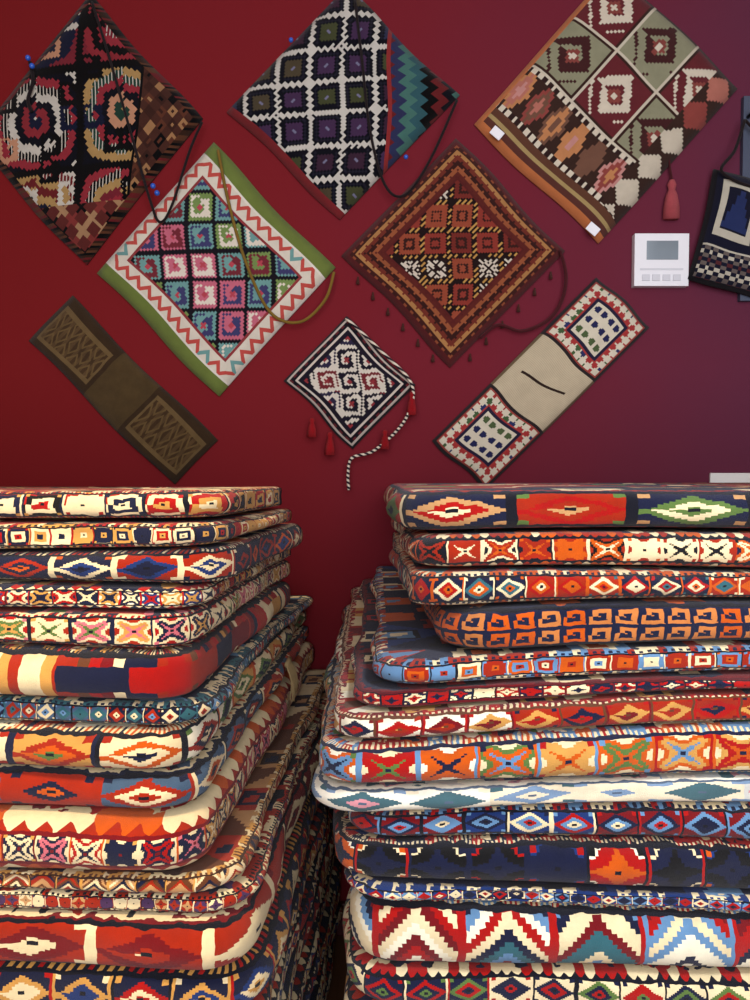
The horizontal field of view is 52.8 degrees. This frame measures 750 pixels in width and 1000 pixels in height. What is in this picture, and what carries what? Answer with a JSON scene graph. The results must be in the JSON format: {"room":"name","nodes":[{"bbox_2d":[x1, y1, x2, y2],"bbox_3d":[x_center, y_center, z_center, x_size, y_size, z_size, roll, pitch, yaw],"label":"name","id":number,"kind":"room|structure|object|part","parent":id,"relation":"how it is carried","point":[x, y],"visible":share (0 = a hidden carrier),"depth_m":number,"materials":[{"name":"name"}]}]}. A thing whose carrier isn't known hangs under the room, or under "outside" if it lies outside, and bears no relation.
{"room":"rug shop","nodes":[
{"label":"rug shop","id":0,"kind":"room"},
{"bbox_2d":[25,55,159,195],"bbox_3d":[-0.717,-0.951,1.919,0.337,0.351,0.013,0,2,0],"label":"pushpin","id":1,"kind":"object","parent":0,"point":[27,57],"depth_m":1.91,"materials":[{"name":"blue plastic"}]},
{"bbox_2d":[327,936,346,999],"bbox_3d":[0.000,1.253,-0.052,5.200,0.001,4.200,0,2,0],"label":"floor","id":2,"kind":"structure","parent":0,"point":[338,980],"depth_m":1.88,"materials":[{"name":"brown wood"}]},
{"bbox_2d":[323,930,336,999],"bbox_3d":[-0.676,1.163,1.524,1.148,0.054,0.983,0,2,0],"label":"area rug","id":3,"kind":"object","parent":2,"relation":"on","point":[329,971],"visible":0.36,"depth_m":1.84,"materials":[{"name":"fabric"}]},
{"bbox_2d":[320,902,342,999],"bbox_3d":[-0.667,1.106,1.522,1.166,0.078,0.982,0,2,0],"label":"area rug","id":4,"kind":"object","parent":3,"relation":"on","point":[338,914],"visible":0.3,"depth_m":1.91,"materials":[{"name":"fabric"}]},
{"bbox_2d":[310,885,340,999],"bbox_3d":[-0.671,1.058,1.521,1.159,0.064,0.982,0,2,0],"label":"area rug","id":5,"kind":"object","parent":4,"relation":"on","point":[318,986],"visible":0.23,"depth_m":1.65,"materials":[{"name":"fabric"}]},
{"bbox_2d":[309,857,340,999],"bbox_3d":[-0.669,1.000,1.519,1.161,0.079,0.981,0,2,0],"label":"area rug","id":6,"kind":"object","parent":5,"relation":"on","point":[326,923],"visible":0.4,"depth_m":1.78,"materials":[{"name":"fabric"}]},
{"bbox_2d":[302,843,335,999],"bbox_3d":[-0.671,0.944,1.516,1.158,0.084,0.982,0,2,0],"label":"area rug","id":7,"kind":"object","parent":6,"relation":"on","point":[312,976],"visible":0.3,"depth_m":1.57,"materials":[{"name":"fabric"}]},
{"bbox_2d":[291,845,333,999],"bbox_3d":[-0.671,0.880,1.514,1.158,0.101,0.983,0,2,0],"label":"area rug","id":8,"kind":"object","parent":7,"relation":"on","point":[309,950],"visible":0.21,"depth_m":1.47,"materials":[{"name":"fabric"}]},
{"bbox_2d":[281,807,333,999],"bbox_3d":[-0.673,0.825,1.511,1.152,0.114,0.983,0,2,0],"label":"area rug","id":9,"kind":"object","parent":8,"relation":"on","point":[296,954],"visible":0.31,"depth_m":1.50,"materials":[{"name":"fabric"}]},
{"bbox_2d":[271,806,329,999],"bbox_3d":[-0.672,0.764,1.509,1.156,0.106,0.983,0,2,0],"label":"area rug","id":10,"kind":"object","parent":9,"relation":"on","point":[310,886],"visible":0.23,"depth_m":1.41,"materials":[{"name":"fabric"}]},
{"bbox_2d":[252,802,326,999],"bbox_3d":[-0.676,0.708,1.507,1.149,0.094,0.982,0,2,0],"label":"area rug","id":11,"kind":"object","parent":10,"relation":"on","point":[318,826],"visible":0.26,"depth_m":1.45,"materials":[{"name":"fabric"}]},
{"bbox_2d":[0,787,319,999],"bbox_3d":[-0.662,0.642,1.506,1.175,0.113,0.979,0,2,0],"label":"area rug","id":12,"kind":"object","parent":11,"relation":"on","point":[244,978],"visible":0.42,"depth_m":1.04,"materials":[{"name":"fabric"}]},
{"bbox_2d":[0,726,320,969],"bbox_3d":[-0.672,0.575,1.497,1.155,0.100,0.992,0,2,0],"label":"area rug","id":13,"kind":"object","parent":12,"relation":"on","point":[130,938],"visible":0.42,"depth_m":1.02,"materials":[{"name":"fabric"}]},
{"bbox_2d":[0,690,326,911],"bbox_3d":[-0.674,0.522,1.504,1.152,0.059,0.975,0,2,0],"label":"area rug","id":14,"kind":"object","parent":13,"relation":"on","point":[250,879],"visible":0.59,"depth_m":1.04,"materials":[{"name":"fabric"}]},
{"bbox_2d":[0,669,325,892],"bbox_3d":[-0.684,0.494,1.499,1.131,0.060,0.983,0,2,0],"label":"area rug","id":15,"kind":"object","parent":14,"relation":"on","point":[235,845],"visible":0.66,"depth_m":1.09,"materials":[{"name":"fabric"}]},
{"bbox_2d":[0,641,314,869],"bbox_3d":[-0.704,0.439,1.490,1.091,0.104,0.997,0,2,0],"label":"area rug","id":16,"kind":"object","parent":15,"relation":"on","point":[31,835],"visible":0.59,"depth_m":1.02,"materials":[{"name":"fabric"}]},
{"bbox_2d":[0,626,308,807],"bbox_3d":[-0.712,0.373,1.494,1.075,0.075,0.982,0,2,0],"label":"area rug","id":17,"kind":"object","parent":16,"relation":"on","point":[184,782],"visible":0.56,"depth_m":1.02,"materials":[{"name":"fabric"}]},
{"bbox_2d":[0,610,306,768],"bbox_3d":[-0.715,0.315,1.487,1.072,0.078,0.993,0,2,0],"label":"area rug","id":18,"kind":"object","parent":17,"relation":"on","point":[24,742],"visible":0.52,"depth_m":1.01,"materials":[{"name":"fabric"}]},
{"bbox_2d":[0,595,312,724],"bbox_3d":[-0.706,0.268,1.491,1.088,0.064,0.980,0,2,0],"label":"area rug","id":19,"kind":"object","parent":18,"relation":"on","point":[215,690],"visible":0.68,"depth_m":1.03,"materials":[{"name":"fabric"}]},
{"bbox_2d":[0,581,289,699],"bbox_3d":[-0.721,0.218,1.353,1.060,0.083,0.753,0,2,0],"label":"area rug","id":20,"kind":"object","parent":19,"relation":"on","point":[26,668],"visible":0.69,"depth_m":1.00,"materials":[{"name":"fabric"}]},
{"bbox_2d":[0,559,289,646],"bbox_3d":[-0.722,0.164,1.356,1.057,0.057,0.742,0,2,0],"label":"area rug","id":21,"kind":"object","parent":20,"relation":"on","point":[128,627],"visible":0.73,"depth_m":1.01,"materials":[{"name":"fabric"}]},
{"bbox_2d":[0,550,290,608],"bbox_3d":[-0.721,0.121,1.360,1.058,0.063,0.732,0,2,0],"label":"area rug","id":22,"kind":"object","parent":21,"relation":"on","point":[13,592],"visible":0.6,"depth_m":1.02,"materials":[{"name":"fabric"}]},
{"bbox_2d":[0,523,302,581],"bbox_3d":[-0.698,0.080,1.263,1.105,0.050,0.523,0,2,0],"label":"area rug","id":23,"kind":"object","parent":22,"relation":"on","point":[226,559],"visible":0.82,"depth_m":1.02,"materials":[{"name":"fabric"}]},
{"bbox_2d":[0,508,291,548],"bbox_3d":[-0.705,0.041,1.222,1.089,0.042,0.461,0,2,0],"label":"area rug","id":24,"kind":"object","parent":23,"relation":"on","point":[14,532],"visible":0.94,"depth_m":1.01,"materials":[{"name":"fabric"}]},
{"bbox_2d":[0,486,281,517],"bbox_3d":[-0.712,-0.001,1.215,1.074,0.039,0.411,0,2,0],"label":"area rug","id":25,"kind":"object","parent":24,"relation":"on","point":[15,501],"visible":1,"depth_m":1.02,"materials":[{"name":"fabric"}]},
{"bbox_2d":[285,656,297,700],"bbox_3d":[-0.177,0.376,1.596,0.021,0.081,0.080,0,2,0],"label":"cord","id":26,"kind":"object","parent":16,"relation":"attached to","point":[289,665],"visible":1,"depth_m":1.58,"materials":[{"name":"beige fabric"}]},
{"bbox_3d":[0.551,1.160,1.524,1.198,0.058,0.983,0,2,0],"label":"area rug","id":27,"kind":"object","parent":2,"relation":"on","visible":0},
{"bbox_3d":[0.549,1.103,1.524,1.203,0.070,0.979,0,2,0],"label":"area rug","id":28,"kind":"object","parent":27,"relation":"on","visible":0},
{"bbox_3d":[0.549,1.047,1.520,1.201,0.066,0.982,0,2,0],"label":"area rug","id":29,"kind":"object","parent":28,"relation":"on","visible":0},
{"bbox_3d":[0.549,0.984,1.518,1.203,0.078,0.982,0,2,0],"label":"area rug","id":30,"kind":"object","parent":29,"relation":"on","visible":0},
{"bbox_3d":[0.549,0.922,1.515,1.202,0.078,0.983,0,2,0],"label":"area rug","id":31,"kind":"object","parent":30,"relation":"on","visible":0},
{"bbox_3d":[0.549,0.873,1.514,1.202,0.105,0.982,0,2,0],"label":"area rug","id":32,"kind":"object","parent":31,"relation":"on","visible":0},
{"bbox_3d":[0.549,0.801,1.511,1.203,0.107,0.982,0,2,0],"label":"area rug","id":33,"kind":"object","parent":32,"relation":"on","visible":0},
{"bbox_2d":[344,970,376,999],"bbox_3d":[0.549,0.739,1.508,1.202,0.110,0.983,0,2,0],"label":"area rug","id":34,"kind":"object","parent":33,"relation":"on","point":[351,992],"visible":0.05,"depth_m":1.08,"materials":[{"name":"fabric"}]},
{"bbox_2d":[343,887,749,999],"bbox_3d":[0.549,0.677,1.506,1.202,0.096,0.982,0,2,0],"label":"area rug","id":35,"kind":"object","parent":34,"relation":"on","point":[379,979],"visible":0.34,"depth_m":1.04,"materials":[{"name":"fabric"}]},
{"bbox_2d":[350,886,749,966],"bbox_3d":[0.549,0.596,1.500,1.202,0.126,0.987,0,2,0],"label":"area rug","id":36,"kind":"object","parent":35,"relation":"on","point":[489,931],"visible":0.3,"depth_m":1.02,"materials":[{"name":"fabric"}]},
{"bbox_2d":[344,867,749,911],"bbox_3d":[0.549,0.534,1.500,1.203,0.057,0.982,0,2,0],"label":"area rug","id":37,"kind":"object","parent":36,"relation":"on","point":[389,888],"visible":0.24,"depth_m":1.03,"materials":[{"name":"fabric"}]},
{"bbox_2d":[333,809,749,888],"bbox_3d":[0.536,0.494,1.496,1.229,0.093,0.987,0,2,0],"label":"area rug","id":38,"kind":"object","parent":37,"relation":"on","point":[639,860],"visible":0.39,"depth_m":1.02,"materials":[{"name":"fabric"}]},
{"bbox_2d":[348,801,749,838],"bbox_3d":[0.549,0.434,1.497,1.203,0.083,0.982,0,2,0],"label":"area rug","id":39,"kind":"object","parent":38,"relation":"on","point":[720,819],"visible":0.25,"depth_m":1.02,"materials":[{"name":"fabric"}]},
{"bbox_2d":[311,765,749,811],"bbox_3d":[0.526,0.384,1.490,1.248,0.072,0.992,0,2,0],"label":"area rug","id":40,"kind":"object","parent":39,"relation":"on","point":[690,786],"visible":0.29,"depth_m":1.01,"materials":[{"name":"fabric"}]},
{"bbox_2d":[319,605,749,782],"bbox_3d":[0.525,0.328,1.482,1.250,0.099,1.003,0,2,0],"label":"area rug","id":41,"kind":"object","parent":40,"relation":"on","point":[709,745],"visible":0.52,"depth_m":1.00,"materials":[{"name":"fabric"}]},
{"bbox_2d":[334,587,749,737],"bbox_3d":[0.536,0.273,1.485,1.228,0.076,0.992,0,2,0],"label":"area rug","id":42,"kind":"object","parent":41,"relation":"on","point":[353,718],"visible":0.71,"depth_m":1.01,"materials":[{"name":"fabric"}]},
{"bbox_2d":[350,579,749,706],"bbox_3d":[0.554,0.241,1.490,1.192,0.056,0.982,0,2,0],"label":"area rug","id":43,"kind":"object","parent":42,"relation":"on","point":[369,688],"visible":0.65,"depth_m":1.02,"materials":[{"name":"fabric"}]},
{"bbox_2d":[370,566,749,683],"bbox_3d":[0.569,0.207,1.488,1.163,0.061,0.982,0,2,0],"label":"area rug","id":44,"kind":"object","parent":43,"relation":"on","point":[406,647],"visible":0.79,"depth_m":1.02,"materials":[{"name":"fabric"}]},
{"bbox_2d":[424,597,749,648],"bbox_3d":[0.614,0.157,1.486,1.073,0.082,0.983,0,2,0],"label":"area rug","id":45,"kind":"object","parent":44,"relation":"on","point":[517,624],"visible":0.41,"depth_m":1.02,"materials":[{"name":"fabric"}]},
{"bbox_2d":[389,532,749,604],"bbox_3d":[0.589,0.107,1.489,1.122,0.057,0.972,0,2,0],"label":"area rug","id":46,"kind":"object","parent":45,"relation":"on","point":[424,584],"visible":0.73,"depth_m":1.02,"materials":[{"name":"fabric"}]},
{"bbox_2d":[391,519,749,566],"bbox_3d":[0.594,0.061,1.492,1.112,0.069,0.962,0,2,0],"label":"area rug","id":47,"kind":"object","parent":46,"relation":"on","point":[680,546],"visible":0.69,"depth_m":1.03,"materials":[{"name":"fabric"}]},
{"bbox_2d":[384,483,749,529],"bbox_3d":[0.584,0.003,1.496,1.132,0.068,0.951,0,2,0],"label":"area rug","id":48,"kind":"object","parent":47,"relation":"on","point":[418,506],"visible":1,"depth_m":1.04,"materials":[{"name":"fabric"}]},
{"bbox_2d":[289,37,407,159],"bbox_3d":[-0.067,-1.019,1.916,0.304,0.303,0.011,0,2,0],"label":"pushpin","id":49,"kind":"object","parent":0,"point":[290,39],"depth_m":1.91,"materials":[{"name":"blue plastic"}]},
{"bbox_2d":[0,0,749,900],"bbox_3d":[0.000,-0.277,1.991,5.200,2.900,0.001,0,2,0],"label":"wall","id":50,"kind":"structure","parent":0,"point":[674,407],"depth_m":1.98,"materials":[{"name":"paint"}]},
{"bbox_2d":[0,0,202,264],"bbox_3d":[-0.744,-0.959,1.946,0.595,0.690,0.032,0,2,0],"label":"bag","id":51,"kind":"object","parent":50,"relation":"hanging from","point":[72,159],"visible":0.99,"depth_m":1.94,"materials":[{"name":"multicoloured fabric"}]},
{"bbox_2d":[26,61,34,112],"bbox_3d":[-0.879,-1.054,1.927,0.024,0.128,0.009,0,2,0],"label":"cord","id":52,"kind":"object","parent":51,"relation":"attached to","point":[29,62],"visible":0.98,"depth_m":1.92,"materials":[{"name":"black fabric"}]},
{"bbox_2d":[91,1,202,222],"bbox_3d":[-0.581,-0.989,1.929,0.284,0.556,0.006,0,2,0],"label":"cord","id":53,"kind":"object","parent":51,"relation":"attached to","point":[92,3],"depth_m":1.93,"materials":[{"name":"fabric"}]},
{"bbox_2d":[29,295,217,483],"bbox_3d":[-0.661,-0.288,1.975,0.493,0.493,0.026,0,2,0],"label":"strip","id":54,"kind":"object","parent":50,"relation":"attached to","point":[150,419],"visible":1,"depth_m":1.97,"materials":[{"name":"brown fabric"}]},
{"bbox_2d":[97,142,334,396],"bbox_3d":[-0.415,-0.600,1.961,0.623,0.656,0.030,0,2,0],"label":"bag","id":55,"kind":"object","parent":50,"relation":"attached to","point":[186,275],"depth_m":1.95,"materials":[{"name":"multicoloured fabric"}]},
{"bbox_2d":[217,149,334,323],"bbox_3d":[-0.254,-0.676,1.944,0.304,0.444,0.007,0,2,0],"label":"cord","id":56,"kind":"object","parent":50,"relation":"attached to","point":[317,309],"visible":1,"depth_m":1.94,"materials":[{"name":"fabric"}]},
{"bbox_2d":[337,901,345,935],"bbox_3d":[0.000,1.128,2.036,5.200,0.090,0.018,0,2,0],"label":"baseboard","id":57,"kind":"structure","parent":50,"relation":"attached to","point":[340,926],"depth_m":2.03,"materials":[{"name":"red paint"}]},
{"bbox_2d":[227,0,459,219],"bbox_3d":[-0.083,-1.026,1.944,0.604,0.592,0.031,0,2,0],"label":"bag","id":58,"kind":"object","parent":50,"relation":"attached to","point":[307,108],"visible":1,"depth_m":1.94,"materials":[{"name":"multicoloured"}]},
{"bbox_2d":[354,0,457,197],"bbox_3d":[0.079,-1.023,1.928,0.267,0.497,0.006,0,2,0],"label":"cord","id":59,"kind":"object","parent":58,"relation":"attached to","point":[355,2],"depth_m":1.93,"materials":[{"name":"fabric"}]},
{"bbox_2d":[284,316,414,448],"bbox_3d":[-0.067,-0.307,1.973,0.346,0.347,0.030,0,2,0],"label":"bag","id":60,"kind":"object","parent":50,"relation":"hanging from","point":[345,378],"visible":0.98,"depth_m":1.96,"materials":[{"name":"fabric"}]},
{"bbox_2d":[307,317,415,489],"bbox_3d":[-0.035,-0.250,1.960,0.284,0.448,0.019,0,2,0],"label":"cord","id":61,"kind":"object","parent":60,"relation":"attached to","point":[411,408],"depth_m":1.96,"materials":[{"name":"fabric"}]},
{"bbox_2d":[342,139,564,367],"bbox_3d":[0.204,-0.642,1.958,0.583,0.591,0.034,0,2,0],"label":"bag","id":62,"kind":"object","parent":50,"relation":"attached to","point":[453,254],"visible":0.99,"depth_m":1.95,"materials":[{"name":"fabric"}]},
{"bbox_2d":[356,271,552,361],"bbox_3d":[0.207,-0.479,1.973,0.512,0.235,0.007,0,2,0],"label":"tassels","id":63,"kind":"object","parent":62,"relation":"attached to","point":[550,275],"depth_m":1.97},
{"bbox_2d":[479,250,567,338],"bbox_3d":[0.385,-0.534,1.961,0.229,0.230,0.007,0,2,0],"label":"cord","id":64,"kind":"object","parent":62,"relation":"attached to","point":[560,251],"depth_m":1.96,"materials":[{"name":"brown fabric"}]},
{"bbox_2d":[432,278,648,482],"bbox_3d":[0.434,-0.302,1.975,0.568,0.557,0.026,0,2,0],"label":"bag","id":65,"kind":"object","parent":50,"relation":"attached to","point":[599,325],"visible":0.99,"depth_m":1.97,"materials":[{"name":"beige fabric"}]},
{"bbox_2d":[474,0,736,243],"bbox_3d":[0.598,-1.018,1.944,0.680,0.699,0.032,0,2,0],"label":"bag","id":66,"kind":"object","parent":50,"relation":"hanging from","point":[619,90],"depth_m":1.93,"materials":[{"name":"multicoloured fabric"}]},
{"bbox_3d":[0.313,-0.941,1.935,0.039,0.038,0.003,0,2,0],"label":"top right bag cap","id":67,"kind":"part","parent":66,"relation":"part of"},
{"bbox_3d":[0.561,-0.698,1.945,0.039,0.038,0.003,0,2,0],"label":"top right bag cap","id":68,"kind":"part","parent":66,"relation":"part of","materials":[{"name":"white fabric"}]},
{"bbox_2d":[663,160,679,220],"bbox_3d":[0.768,-0.818,1.958,0.041,0.177,0.030,0,2,0],"label":"tassel","id":69,"kind":"object","parent":66,"relation":"hanging from","point":[671,209],"depth_m":1.95,"materials":[{"name":"red fabric"}]},
{"bbox_2d":[631,233,688,287],"bbox_3d":[0.743,-0.623,1.965,0.141,0.135,0.024,0,2,0],"label":"thermostat","id":70,"kind":"object","parent":50,"relation":"attached to","point":[659,260],"visible":1,"depth_m":1.96,"materials":[{"name":"white plastic"}]},
{"bbox_2d":[688,169,749,296],"bbox_3d":[0.979,-0.667,1.936,0.337,0.369,0.040,0,2,0],"label":"bag","id":71,"kind":"object","parent":50,"relation":"hanging from","point":[721,259],"visible":0.98,"depth_m":1.93,"materials":[{"name":"multicoloured fabric"}]},
{"bbox_2d":[720,119,749,186],"bbox_3d":[0.942,-0.882,1.922,0.137,0.182,0.028,0,2,0],"label":"cord","id":72,"kind":"object","parent":71,"relation":"attached to","point":[745,121],"depth_m":1.92,"materials":[{"name":"fabric"}]},
{"bbox_2d":[709,473,749,482],"bbox_3d":[0.933,-0.058,1.993,0.106,0.024,0.013,0,2,0],"label":"light switch","id":73,"kind":"object","parent":50,"relation":"attached to","point":[713,477],"visible":0.16,"depth_m":1.99,"materials":[{"name":"white plastic"}]},
{"bbox_2d":[737,96,749,301],"bbox_3d":[1.073,-0.780,1.948,0.243,0.522,0.047,0,2,0],"label":"board","id":74,"kind":"object","parent":50,"relation":"attached to","point":[745,100],"visible":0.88,"depth_m":1.95,"materials":[{"name":"blue"}]}
]}

